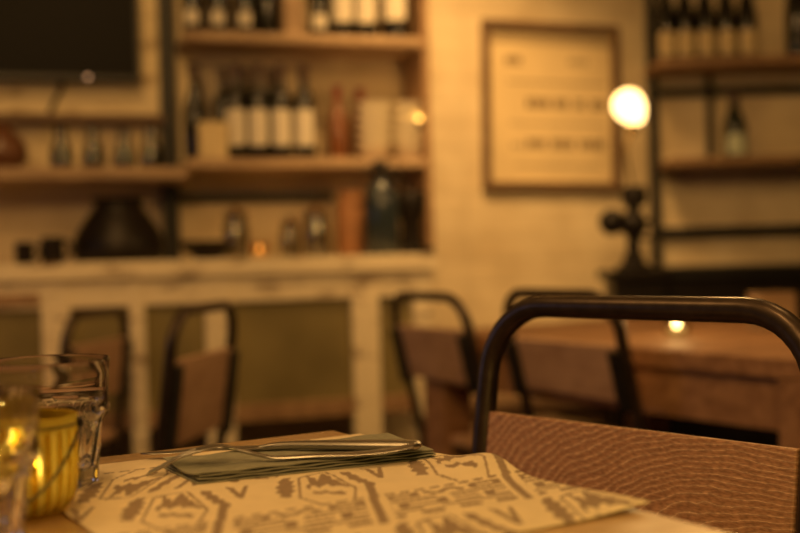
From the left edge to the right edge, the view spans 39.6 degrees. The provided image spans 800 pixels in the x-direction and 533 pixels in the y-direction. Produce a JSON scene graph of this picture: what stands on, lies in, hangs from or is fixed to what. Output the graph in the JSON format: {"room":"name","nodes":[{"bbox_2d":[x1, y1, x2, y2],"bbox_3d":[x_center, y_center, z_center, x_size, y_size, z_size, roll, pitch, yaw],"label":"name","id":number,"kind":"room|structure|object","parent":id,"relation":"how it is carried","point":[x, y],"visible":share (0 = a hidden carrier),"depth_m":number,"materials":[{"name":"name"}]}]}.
{"room":"restaurant","nodes":[
{"label":"restaurant","id":0,"kind":"room"},
{"bbox_2d":[0,0,650,456],"bbox_3d":[-1.258,-0.468,3.540,4.543,2.750,0.121,-2,0,-17],"label":"wall","id":1,"kind":"structure","parent":0,"point":[489,244],"depth_m":3.89,"materials":[{"name":"beige paint"}]},
{"bbox_2d":[0,0,164,124],"bbox_3d":[-1.500,-1.012,3.369,1.511,1.147,0.070,-2,0,-17],"label":"board","id":2,"kind":"object","parent":1,"relation":"attached to","point":[20,102],"visible":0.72,"depth_m":3.53,"materials":[{"name":"brown wood"}]},
{"bbox_2d":[0,0,139,83],"bbox_3d":[-1.507,-0.983,3.329,1.395,0.835,0.081,-2,0,-16],"label":"television","id":3,"kind":"object","parent":2,"relation":"attached to","point":[42,41],"visible":1,"depth_m":3.44,"materials":[{"name":"black"}]},
{"bbox_2d":[48,82,63,112],"bbox_3d":[-1.078,-0.542,3.484,0.051,0.121,0.017,-2,0,-9],"label":"cable","id":4,"kind":"object","parent":3,"relation":"hanging from","point":[60,91],"visible":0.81,"depth_m":3.48,"materials":[{"name":"black plastic"}]},
{"bbox_2d":[0,167,187,184],"bbox_3d":[-1.420,-0.189,3.289,1.574,0.186,0.270,-2,0,-17],"label":"wall shelf","id":5,"kind":"object","parent":1,"relation":"attached to","point":[8,175],"visible":1,"depth_m":3.32,"materials":[{"name":"brown wood"}]},
{"bbox_2d":[0,124,28,166],"bbox_3d":[-1.198,-0.356,3.328,0.164,0.135,0.164,-2,0,0],"label":"clay pot","id":6,"kind":"object","parent":5,"relation":"on","point":[14,152],"visible":0.85,"depth_m":3.29,"materials":[{"name":"brown ceramic"}]},
{"bbox_2d":[51,145,71,166],"bbox_3d":[-1.024,-0.358,3.359,0.068,0.130,0.068,-2,0,0],"label":"glass carafe","id":7,"kind":"object","parent":5,"relation":"on","point":[61,155],"visible":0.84,"depth_m":3.33,"materials":[{"name":"clear"}]},
{"bbox_2d":[83,145,103,165],"bbox_3d":[-0.935,-0.361,3.385,0.068,0.130,0.068,-2,0,0],"label":"glass carafe","id":8,"kind":"object","parent":5,"relation":"on","point":[93,155],"visible":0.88,"depth_m":3.36,"materials":[{"name":"clear glass"}]},
{"bbox_2d":[114,146,134,166],"bbox_3d":[-0.857,-0.363,3.450,0.068,0.130,0.068,-2,0,0],"label":"glass carafe","id":9,"kind":"object","parent":5,"relation":"on","point":[124,156],"visible":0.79,"depth_m":3.43,"materials":[{"name":"clear"}]},
{"bbox_2d":[141,145,161,165],"bbox_3d":[-0.769,-0.366,3.434,0.068,0.130,0.068,-2,0,0],"label":"drinking glass","id":10,"kind":"object","parent":5,"relation":"on","point":[151,155],"visible":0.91,"depth_m":3.41,"materials":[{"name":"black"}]},
{"bbox_2d":[157,0,434,259],"bbox_3d":[-0.349,-0.825,3.616,0.850,1.588,0.250,-2,0,-17],"label":"wall shelf unit","id":11,"kind":"object","parent":1,"relation":"attached to","point":[413,50],"visible":0.86,"depth_m":3.58,"materials":[{"name":"brown wood"}]},
{"bbox_2d":[181,0,204,33],"bbox_3d":[-0.650,-0.875,3.480,0.070,0.301,0.071,-2,0,0],"label":"wine bottle","id":12,"kind":"object","parent":11,"relation":"on","point":[193,18],"visible":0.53,"depth_m":3.45,"materials":[{"name":"clear glass"}]},
{"bbox_2d":[183,62,207,159],"bbox_3d":[-0.651,-0.490,3.532,0.076,0.311,0.076,-2,0,0],"label":"wine bottle","id":13,"kind":"object","parent":11,"relation":"on","point":[195,110],"visible":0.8,"depth_m":3.50,"materials":[{"name":"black glass"}]},
{"bbox_2d":[196,121,227,157],"bbox_3d":[-0.585,-0.392,3.463,0.088,0.112,0.073,-2,0,-16],"label":"box","id":14,"kind":"object","parent":11,"relation":"on","point":[211,135],"visible":0.87,"depth_m":3.43,"materials":[{"name":"cardboard"}]},
{"bbox_2d":[208,0,230,31],"bbox_3d":[-0.573,-0.877,3.503,0.070,0.301,0.071,-2,0,0],"label":"wine bottle","id":15,"kind":"object","parent":11,"relation":"on","point":[218,10],"visible":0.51,"depth_m":3.47,"materials":[{"name":"clear glass"}]},
{"bbox_2d":[212,67,227,121],"bbox_3d":[-0.571,-0.490,3.592,0.070,0.306,0.070,-2,0,0],"label":"wine bottle","id":16,"kind":"object","parent":11,"relation":"on","point":[218,104],"visible":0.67,"depth_m":3.57,"materials":[{"name":"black glass"}]},
{"bbox_2d":[225,63,248,157],"bbox_3d":[-0.515,-0.488,3.499,0.070,0.301,0.071,-2,0,0],"label":"wine bottle","id":17,"kind":"object","parent":11,"relation":"on","point":[236,114],"visible":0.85,"depth_m":3.47,"materials":[{"name":"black glass"}]},
{"bbox_2d":[240,67,249,97],"bbox_3d":[-0.500,-0.492,3.614,0.070,0.306,0.070,-2,0,0],"label":"wine bottle","id":18,"kind":"object","parent":11,"relation":"on","point":[244,71],"visible":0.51,"depth_m":3.60,"materials":[{"name":"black glass"}]},
{"bbox_2d":[235,0,257,31],"bbox_3d":[-0.491,-0.880,3.527,0.070,0.301,0.071,-2,0,0],"label":"wine bottle","id":19,"kind":"object","parent":11,"relation":"on","point":[245,10],"visible":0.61,"depth_m":3.50,"materials":[{"name":"clear glass"}]},
{"bbox_2d":[247,63,270,157],"bbox_3d":[-0.449,-0.490,3.519,0.070,0.301,0.071,-2,0,0],"label":"wine bottle","id":20,"kind":"object","parent":11,"relation":"on","point":[257,100],"visible":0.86,"depth_m":3.49,"materials":[{"name":"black glass"}]},
{"bbox_2d":[257,0,278,32],"bbox_3d":[-0.427,-0.884,3.578,0.070,0.306,0.070,-2,0,0],"label":"wine bottle","id":21,"kind":"object","parent":11,"relation":"on","point":[267,10],"visible":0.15,"depth_m":3.55,"materials":[{"name":"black glass"}]},
{"bbox_2d":[264,68,273,157],"bbox_3d":[-0.424,-0.494,3.636,0.070,0.306,0.070,-2,0,0],"label":"wine bottle","id":22,"kind":"object","parent":11,"relation":"on","point":[268,72],"visible":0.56,"depth_m":3.62,"materials":[{"name":"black glass"}]},
{"bbox_2d":[270,64,293,157],"bbox_3d":[-0.378,-0.492,3.540,0.070,0.301,0.071,-2,0,0],"label":"wine bottle","id":23,"kind":"object","parent":11,"relation":"on","point":[281,101],"visible":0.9,"depth_m":3.51,"materials":[{"name":"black glass"}]},
{"bbox_2d":[293,64,316,157],"bbox_3d":[-0.306,-0.495,3.561,0.070,0.301,0.071,-2,0,0],"label":"wine bottle","id":24,"kind":"object","parent":11,"relation":"on","point":[304,101],"visible":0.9,"depth_m":3.53,"materials":[{"name":"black glass"}]},
{"bbox_2d":[309,0,330,34],"bbox_3d":[-0.261,-0.886,3.595,0.070,0.301,0.071,-2,0,0],"label":"wine bottle","id":25,"kind":"object","parent":11,"relation":"on","point":[319,10],"visible":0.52,"depth_m":3.57,"materials":[{"name":"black glass"}]},
{"bbox_2d":[328,85,347,157],"bbox_3d":[-0.207,-0.473,3.685,0.066,0.251,0.066,-2,0,0],"label":"sauce bottle","id":26,"kind":"object","parent":11,"relation":"on","point":[337,122],"visible":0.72,"depth_m":3.66,"materials":[{"name":"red glass"}]},
{"bbox_2d":[331,0,354,35],"bbox_3d":[-0.188,-0.893,3.617,0.074,0.311,0.075,-2,0,0],"label":"wine bottle","id":27,"kind":"object","parent":11,"relation":"on","point":[343,22],"visible":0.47,"depth_m":3.58,"materials":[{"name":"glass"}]},
{"bbox_2d":[351,88,364,157],"bbox_3d":[-0.133,-0.476,3.748,0.066,0.251,0.066,-2,0,0],"label":"sauce bottle","id":28,"kind":"object","parent":11,"relation":"on","point":[359,92],"visible":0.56,"depth_m":3.73,"materials":[{"name":"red glass"}]},
{"bbox_2d":[354,0,377,35],"bbox_3d":[-0.113,-0.896,3.639,0.074,0.311,0.075,-2,0,0],"label":"wine bottle","id":29,"kind":"object","parent":11,"relation":"on","point":[366,24],"visible":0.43,"depth_m":3.61,"materials":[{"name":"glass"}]},
{"bbox_2d":[355,146,393,157],"bbox_3d":[-0.084,-0.369,3.643,0.132,0.036,0.132,-2,0,0],"label":"bowl","id":30,"kind":"object","parent":11,"relation":"on","point":[377,151],"visible":0.85,"depth_m":3.60,"materials":[{"name":"white ceramic"}]},
{"bbox_2d":[355,137,393,146],"bbox_3d":[-0.084,-0.399,3.643,0.132,0.036,0.132,-2,0,0],"label":"bowl","id":31,"kind":"object","parent":30,"relation":"on","point":[369,141],"visible":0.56,"depth_m":3.60,"materials":[{"name":"white ceramic"}]},
{"bbox_2d":[354,128,393,137],"bbox_3d":[-0.084,-0.429,3.643,0.132,0.036,0.132,-2,0,0],"label":"bowl","id":32,"kind":"object","parent":31,"relation":"on","point":[366,132],"visible":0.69,"depth_m":3.60,"materials":[{"name":"white ceramic"}]},
{"bbox_2d":[354,118,393,128],"bbox_3d":[-0.084,-0.459,3.643,0.132,0.036,0.132,-2,0,0],"label":"bowl","id":33,"kind":"object","parent":32,"relation":"on","point":[363,123],"visible":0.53,"depth_m":3.60,"materials":[{"name":"white ceramic"}]},
{"bbox_2d":[354,109,393,118],"bbox_3d":[-0.084,-0.489,3.643,0.132,0.036,0.132,-2,0,0],"label":"bowl","id":34,"kind":"object","parent":33,"relation":"on","point":[370,113],"visible":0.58,"depth_m":3.60,"materials":[{"name":"white ceramic"}]},
{"bbox_2d":[354,100,393,109],"bbox_3d":[-0.084,-0.519,3.643,0.132,0.036,0.132,-2,0,0],"label":"bowl","id":35,"kind":"object","parent":34,"relation":"on","point":[367,104],"visible":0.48,"depth_m":3.60,"materials":[{"name":"white ceramic"}]},
{"bbox_2d":[381,0,408,36],"bbox_3d":[-0.019,-0.903,3.667,0.092,0.321,0.093,-2,0,0],"label":"champagne bottle","id":36,"kind":"object","parent":11,"relation":"on","point":[394,13],"visible":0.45,"depth_m":3.63,"materials":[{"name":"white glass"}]},
{"bbox_2d":[392,147,422,157],"bbox_3d":[0.032,-0.372,3.688,0.132,0.036,0.132,-2,0,0],"label":"bowl","id":37,"kind":"object","parent":11,"relation":"on","point":[401,152],"visible":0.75,"depth_m":3.65,"materials":[{"name":"white ceramic"}]},
{"bbox_2d":[392,138,422,147],"bbox_3d":[0.032,-0.402,3.688,0.132,0.036,0.132,-2,0,0],"label":"bowl","id":38,"kind":"object","parent":37,"relation":"on","point":[399,142],"visible":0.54,"depth_m":3.64,"materials":[{"name":"white ceramic"}]},
{"bbox_2d":[391,128,422,137],"bbox_3d":[0.032,-0.432,3.688,0.132,0.036,0.132,-2,0,0],"label":"bowl","id":39,"kind":"object","parent":38,"relation":"on","point":[413,132],"visible":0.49,"depth_m":3.64,"materials":[{"name":"white ceramic"}]},
{"bbox_2d":[391,119,421,128],"bbox_3d":[0.032,-0.462,3.688,0.132,0.036,0.132,-2,0,0],"label":"bowl","id":40,"kind":"object","parent":39,"relation":"on","point":[407,123],"visible":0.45,"depth_m":3.64,"materials":[{"name":"white ceramic"}]},
{"bbox_2d":[391,110,421,119],"bbox_3d":[0.032,-0.492,3.688,0.132,0.036,0.132,-2,0,0],"label":"bowl","id":41,"kind":"object","parent":40,"relation":"on","point":[404,114],"visible":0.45,"depth_m":3.64,"materials":[{"name":"white ceramic"}]},
{"bbox_2d":[391,101,421,110],"bbox_3d":[0.032,-0.522,3.688,0.132,0.036,0.132,-2,0,0],"label":"bowl","id":42,"kind":"object","parent":41,"relation":"on","point":[402,105],"visible":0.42,"depth_m":3.64,"materials":[{"name":"white ceramic"}]},
{"bbox_2d":[480,19,620,190],"bbox_3d":[0.547,-0.575,3.986,0.531,0.598,0.047,-1,0,-17],"label":"framed sign","id":43,"kind":"object","parent":1,"relation":"attached to","point":[549,121],"visible":0.98,"depth_m":3.99,"materials":[{"name":"paper"}]},
{"bbox_2d":[490,29,609,167],"bbox_3d":[0.547,-0.600,3.999,0.467,0.484,0.003,-1,0,-16],"label":"print","id":44,"kind":"object","parent":43,"relation":"attached to","point":[501,36],"depth_m":4.00},
{"bbox_2d":[656,0,799,265],"bbox_3d":[2.337,-0.570,4.163,2.800,2.750,0.120,-2,0,1],"label":"wall","id":45,"kind":"structure","parent":0,"point":[736,197],"depth_m":4.12,"materials":[{"name":"beige paint"}]},
{"bbox_3d":[0.025,0.910,1.207,8.000,0.040,9.000,-2,0,0],"label":"floor","id":46,"kind":"structure","parent":0,"visible":0},
{"bbox_2d":[59,306,132,455],"bbox_3d":[-0.946,0.506,2.801,0.448,0.797,0.384,-1,0,10],"label":"dining chair","id":47,"kind":"object","parent":46,"relation":"on","point":[119,350],"visible":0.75,"depth_m":2.87,"materials":[{"name":"brown wood"}]},
{"bbox_2d":[154,300,239,450],"bbox_3d":[-0.595,0.488,2.296,0.462,0.822,0.384,-1,0,11],"label":"dining chair","id":48,"kind":"object","parent":46,"relation":"on","point":[198,392],"visible":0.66,"depth_m":2.23,"materials":[{"name":"brown wood"}]},
{"bbox_2d":[0,253,437,453],"bbox_3d":[-1.035,0.447,3.272,2.267,0.911,0.520,-2,0,-16],"label":"sideboard","id":49,"kind":"object","parent":46,"relation":"on","point":[314,340],"visible":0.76,"depth_m":3.22,"materials":[{"name":"beige paint"}]},
{"bbox_2d":[14,242,40,263],"bbox_3d":[-1.090,-0.039,3.247,0.069,0.064,0.055,-2,1,-32],"label":"mug","id":50,"kind":"object","parent":49,"relation":"on","point":[24,251],"visible":0.94,"depth_m":3.22,"materials":[{"name":"ceramic"}]},
{"bbox_2d":[40,237,72,262],"bbox_3d":[-1.006,-0.048,3.242,0.083,0.076,0.066,-2,1,-32],"label":"mug","id":51,"kind":"object","parent":49,"relation":"on","point":[52,248],"visible":0.91,"depth_m":3.21,"materials":[{"name":"ceramic"}]},
{"bbox_2d":[72,197,165,262],"bbox_3d":[-0.845,-0.110,3.339,0.276,0.190,0.276,-1,1,38],"label":"urn","id":52,"kind":"object","parent":49,"relation":"on","point":[116,229],"visible":0.94,"depth_m":3.25,"materials":[{"name":"black ceramic"}]},
{"bbox_2d":[179,240,237,258],"bbox_3d":[-0.580,-0.049,3.365,0.176,0.055,0.176,-2,0,0],"label":"bowl","id":53,"kind":"object","parent":49,"relation":"on","point":[212,249],"visible":0.92,"depth_m":3.31,"materials":[{"name":"ceramic"}]},
{"bbox_2d":[224,206,246,217],"bbox_3d":[-0.512,-0.107,3.469,0.080,0.165,0.080,-2,0,0],"label":"glass jar","id":54,"kind":"object","parent":49,"relation":"on","point":[235,213],"visible":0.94,"depth_m":3.44,"materials":[{"name":"glass"}]},
{"bbox_2d":[254,245,265,255],"bbox_3d":[-0.418,-0.048,3.309,0.052,0.045,0.052,-2,0,0],"label":"votive candle","id":55,"kind":"object","parent":49,"relation":"on","point":[259,247],"visible":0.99,"depth_m":3.30,"materials":[{"name":"orange wax"}]},
{"bbox_2d":[281,216,298,225],"bbox_3d":[-0.354,-0.096,3.578,0.064,0.132,0.064,-2,0,0],"label":"glass jar","id":56,"kind":"object","parent":49,"relation":"on","point":[289,222],"visible":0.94,"depth_m":3.56,"materials":[{"name":"clear glass"}]},
{"bbox_2d":[304,204,326,215],"bbox_3d":[-0.263,-0.114,3.480,0.080,0.165,0.080,-2,0,0],"label":"glass jar","id":57,"kind":"object","parent":49,"relation":"on","point":[315,211],"visible":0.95,"depth_m":3.45,"materials":[{"name":"glass"}]},
{"bbox_2d":[335,190,365,255],"bbox_3d":[-0.164,-0.137,3.537,0.128,0.205,0.106,-1,0,20],"label":"vase","id":58,"kind":"object","parent":49,"relation":"on","point":[349,213],"visible":0.91,"depth_m":3.49,"materials":[{"name":"ceramic"}]},
{"bbox_2d":[361,160,404,254],"bbox_3d":[-0.056,-0.185,3.457,0.114,0.296,0.112,-1,0,26],"label":"soda siphon","id":59,"kind":"object","parent":49,"relation":"on","point":[381,203],"visible":0.97,"depth_m":3.42,"materials":[{"name":"blue glass"}]},
{"bbox_2d":[364,179,399,254],"bbox_3d":[-0.057,-0.154,3.458,0.110,0.235,0.109,-2,0,-17],"label":"bottle","id":60,"kind":"object","parent":59,"relation":"attached to","point":[381,203],"depth_m":3.41,"materials":[{"name":"blue glass"}]},
{"bbox_2d":[388,171,433,253],"bbox_3d":[0.021,-0.174,3.573,0.138,0.268,0.110,-2,0,-23],"label":"coffee grinder","id":61,"kind":"object","parent":49,"relation":"on","point":[412,204],"visible":0.77,"depth_m":3.54,"materials":[{"name":"metal"}]},
{"bbox_2d":[26,431,726,532],"bbox_3d":[-0.193,0.530,0.530,0.759,0.742,0.720,-2,1,-31],"label":"dining table","id":62,"kind":"object","parent":46,"relation":"on","point":[628,520],"visible":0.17,"depth_m":0.67,"materials":[{"name":"brown wood"}]},
{"bbox_2d":[0,384,41,532],"bbox_3d":[-0.242,0.115,0.609,0.088,0.090,0.088,-2,0,-29],"label":"glass tumbler","id":63,"kind":"object","parent":62,"relation":"on","point":[20,449],"visible":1,"depth_m":0.60,"materials":[{"name":"clear glass"}]},
{"bbox_2d":[27,408,83,518],"bbox_3d":[-0.242,0.127,0.714,0.079,0.063,0.076,-2,0,0],"label":"candle holder","id":64,"kind":"object","parent":62,"relation":"on","point":[53,484],"visible":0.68,"depth_m":0.70,"materials":[{"name":"yellow glass"}]},
{"bbox_2d":[61,434,650,532],"bbox_3d":[-0.070,0.148,0.760,0.300,0.011,0.368,-2,1,-31],"label":"placemat","id":65,"kind":"object","parent":62,"relation":"on","point":[477,492],"visible":0.72,"depth_m":0.72,"materials":[{"name":"beige paper"}]},
{"bbox_2d":[0,354,109,488],"bbox_3d":[-0.252,0.111,0.795,0.088,0.090,0.088,-2,0,-9],"label":"glass tumbler","id":66,"kind":"object","parent":65,"relation":"on","point":[77,382],"visible":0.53,"depth_m":0.77,"materials":[{"name":"clear glass"}]},
{"bbox_2d":[163,433,435,483],"bbox_3d":[-0.072,0.147,0.860,0.200,0.008,0.100,-2,1,-30],"label":"paper napkin","id":67,"kind":"object","parent":65,"relation":"on","point":[229,465],"visible":0.69,"depth_m":0.83,"materials":[{"name":"paper"}]},
{"bbox_2d":[146,443,414,475],"bbox_3d":[-0.088,0.141,0.831,0.200,0.020,0.021,-2,0,-4],"label":"fork","id":68,"kind":"object","parent":67,"relation":"on","point":[410,445],"visible":1,"depth_m":0.83,"materials":[{"name":"metal"}]},
{"bbox_2d":[140,439,421,454],"bbox_3d":[-0.097,0.142,0.875,0.229,0.012,0.019,-1,0,11],"label":"table knife","id":69,"kind":"object","parent":67,"relation":"on","point":[363,444],"visible":0.81,"depth_m":0.86,"materials":[{"name":"metal"}]},
{"bbox_2d":[390,291,595,454],"bbox_3d":[0.274,0.462,2.738,0.494,0.821,0.384,-2,0,-29],"label":"dining chair","id":70,"kind":"object","parent":46,"relation":"on","point":[436,353],"visible":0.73,"depth_m":2.64,"materials":[{"name":"brown wood"}]},
{"bbox_2d":[471,392,607,424],"bbox_3d":[0.433,0.640,3.757,0.642,0.440,0.415,-2,0,-17],"label":"bench","id":71,"kind":"object","parent":46,"relation":"on","point":[506,403],"visible":0.03,"depth_m":3.58,"materials":[{"name":"brown wood"}]},
{"bbox_2d":[503,288,646,429],"bbox_3d":[0.523,0.453,2.319,0.497,0.833,0.409,-2,0,-29],"label":"dining chair","id":72,"kind":"object","parent":46,"relation":"on","point":[593,370],"visible":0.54,"depth_m":2.19,"materials":[{"name":"brown wood"}]},
{"bbox_2d":[424,319,799,454],"bbox_3d":[0.700,0.505,2.490,0.777,0.715,1.145,-2,1,-33],"label":"dining table","id":73,"kind":"object","parent":46,"relation":"on","point":[727,373],"visible":0.46,"depth_m":2.11,"materials":[{"name":"brown wood"}]},
{"bbox_2d":[668,321,685,334],"bbox_3d":[0.592,0.126,2.377,0.064,0.050,0.064,-2,0,0],"label":"candle","id":74,"kind":"object","parent":73,"relation":"on","point":[671,331],"visible":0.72,"depth_m":2.37,"materials":[{"name":"beige wax"}]},
{"bbox_2d":[747,291,795,330],"bbox_3d":[0.838,0.100,2.506,0.086,0.085,0.062,-2,0,-11],"label":"block","id":75,"kind":"object","parent":73,"relation":"on","point":[787,300],"visible":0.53,"depth_m":2.48,"materials":[{"name":"brown wood"}]},
{"bbox_2d":[471,295,799,532],"bbox_3d":[0.059,0.463,0.882,0.474,0.860,0.412,-2,1,-41],"label":"dining chair","id":76,"kind":"object","parent":46,"relation":"on","point":[729,486],"visible":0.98,"depth_m":0.98,"materials":[{"name":"brown wood"}]},
{"bbox_2d":[597,268,673,432],"bbox_3d":[0.742,0.431,3.474,0.200,0.844,0.200,-2,0,0],"label":"plinth","id":77,"kind":"object","parent":46,"relation":"on","point":[644,282],"visible":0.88,"depth_m":3.39,"materials":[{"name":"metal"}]},
{"bbox_2d":[599,89,656,269],"bbox_3d":[0.705,-0.271,3.468,0.176,0.562,0.110,-2,0,0],"label":"lamp","id":78,"kind":"object","parent":77,"relation":"on","point":[628,104],"visible":1,"depth_m":3.44,"materials":[{"name":"metal"}]},
{"bbox_2d":[627,123,637,133],"bbox_3d":[0.726,-0.431,3.467,0.034,0.029,0.034,-2,0,0],"label":"socket","id":79,"kind":"object","parent":78,"relation":"attached to","point":[632,128],"depth_m":3.45,"materials":[{"name":"gold metal"}]},
{"bbox_2d":[652,262,799,445],"bbox_3d":[1.850,0.399,3.861,2.015,0.844,0.502,-2,0,1],"label":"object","id":80,"kind":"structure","parent":46,"relation":"on","point":[719,280],"depth_m":3.64,"materials":[{"name":"black wood"}]},
{"bbox_2d":[643,0,799,265],"bbox_3d":[1.861,-0.854,3.979,1.929,1.655,0.260,-2,0,1],"label":"shelf unit","id":81,"kind":"object","parent":80,"relation":"on","point":[709,67],"visible":0.95,"depth_m":4.08,"materials":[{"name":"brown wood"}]},
{"bbox_2d":[655,0,676,59],"bbox_3d":[0.947,-0.893,3.965,0.070,0.331,0.071,-2,0,0],"label":"wine bottle","id":82,"kind":"object","parent":81,"relation":"on","point":[665,20],"visible":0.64,"depth_m":3.94,"materials":[{"name":"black glass"}]},
{"bbox_2d":[675,0,695,57],"bbox_3d":[1.015,-0.895,3.965,0.070,0.331,0.071,-2,0,0],"label":"wine bottle","id":83,"kind":"object","parent":81,"relation":"on","point":[684,12],"visible":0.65,"depth_m":3.94,"materials":[{"name":"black glass"}]},
{"bbox_2d":[695,0,715,56],"bbox_3d":[1.086,-0.896,3.965,0.070,0.331,0.071,-2,0,0],"label":"wine bottle","id":84,"kind":"object","parent":81,"relation":"on","point":[704,11],"visible":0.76,"depth_m":3.94,"materials":[{"name":"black glass"}]},
{"bbox_2d":[715,0,736,56],"bbox_3d":[1.161,-0.898,3.965,0.070,0.331,0.071,-2,0,0],"label":"wine bottle","id":85,"kind":"object","parent":81,"relation":"on","point":[725,17],"visible":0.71,"depth_m":3.94,"materials":[{"name":"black glass"}]},
{"bbox_2d":[723,90,746,155],"bbox_3d":[1.198,-0.507,3.978,0.080,0.241,0.081,-2,0,0],"label":"bottle","id":86,"kind":"object","parent":81,"relation":"on","point":[734,126],"visible":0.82,"depth_m":3.95,"materials":[{"name":"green glass"}]},
{"bbox_2d":[736,0,757,55],"bbox_3d":[1.236,-0.900,3.965,0.070,0.331,0.071,-2,0,0],"label":"wine bottle","id":87,"kind":"object","parent":81,"relation":"on","point":[746,16],"visible":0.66,"depth_m":3.94,"materials":[{"name":"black glass"}]},
{"bbox_2d":[785,0,799,54],"bbox_3d":[1.415,-0.905,3.965,0.078,0.331,0.078,-2,0,0],"label":"wine bottle","id":88,"kind":"object","parent":81,"relation":"on","point":[792,7],"visible":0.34,"depth_m":3.94,"materials":[{"name":"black glass"}]},
{"bbox_2d":[652,262,799,277],"bbox_3d":[1.839,-0.006,3.857,2.015,0.035,0.502,-2,0,1],"label":"countertop","id":89,"kind":"structure","parent":80,"relation":"on","point":[757,269],"depth_m":3.62,"materials":[{"name":"black wood"}]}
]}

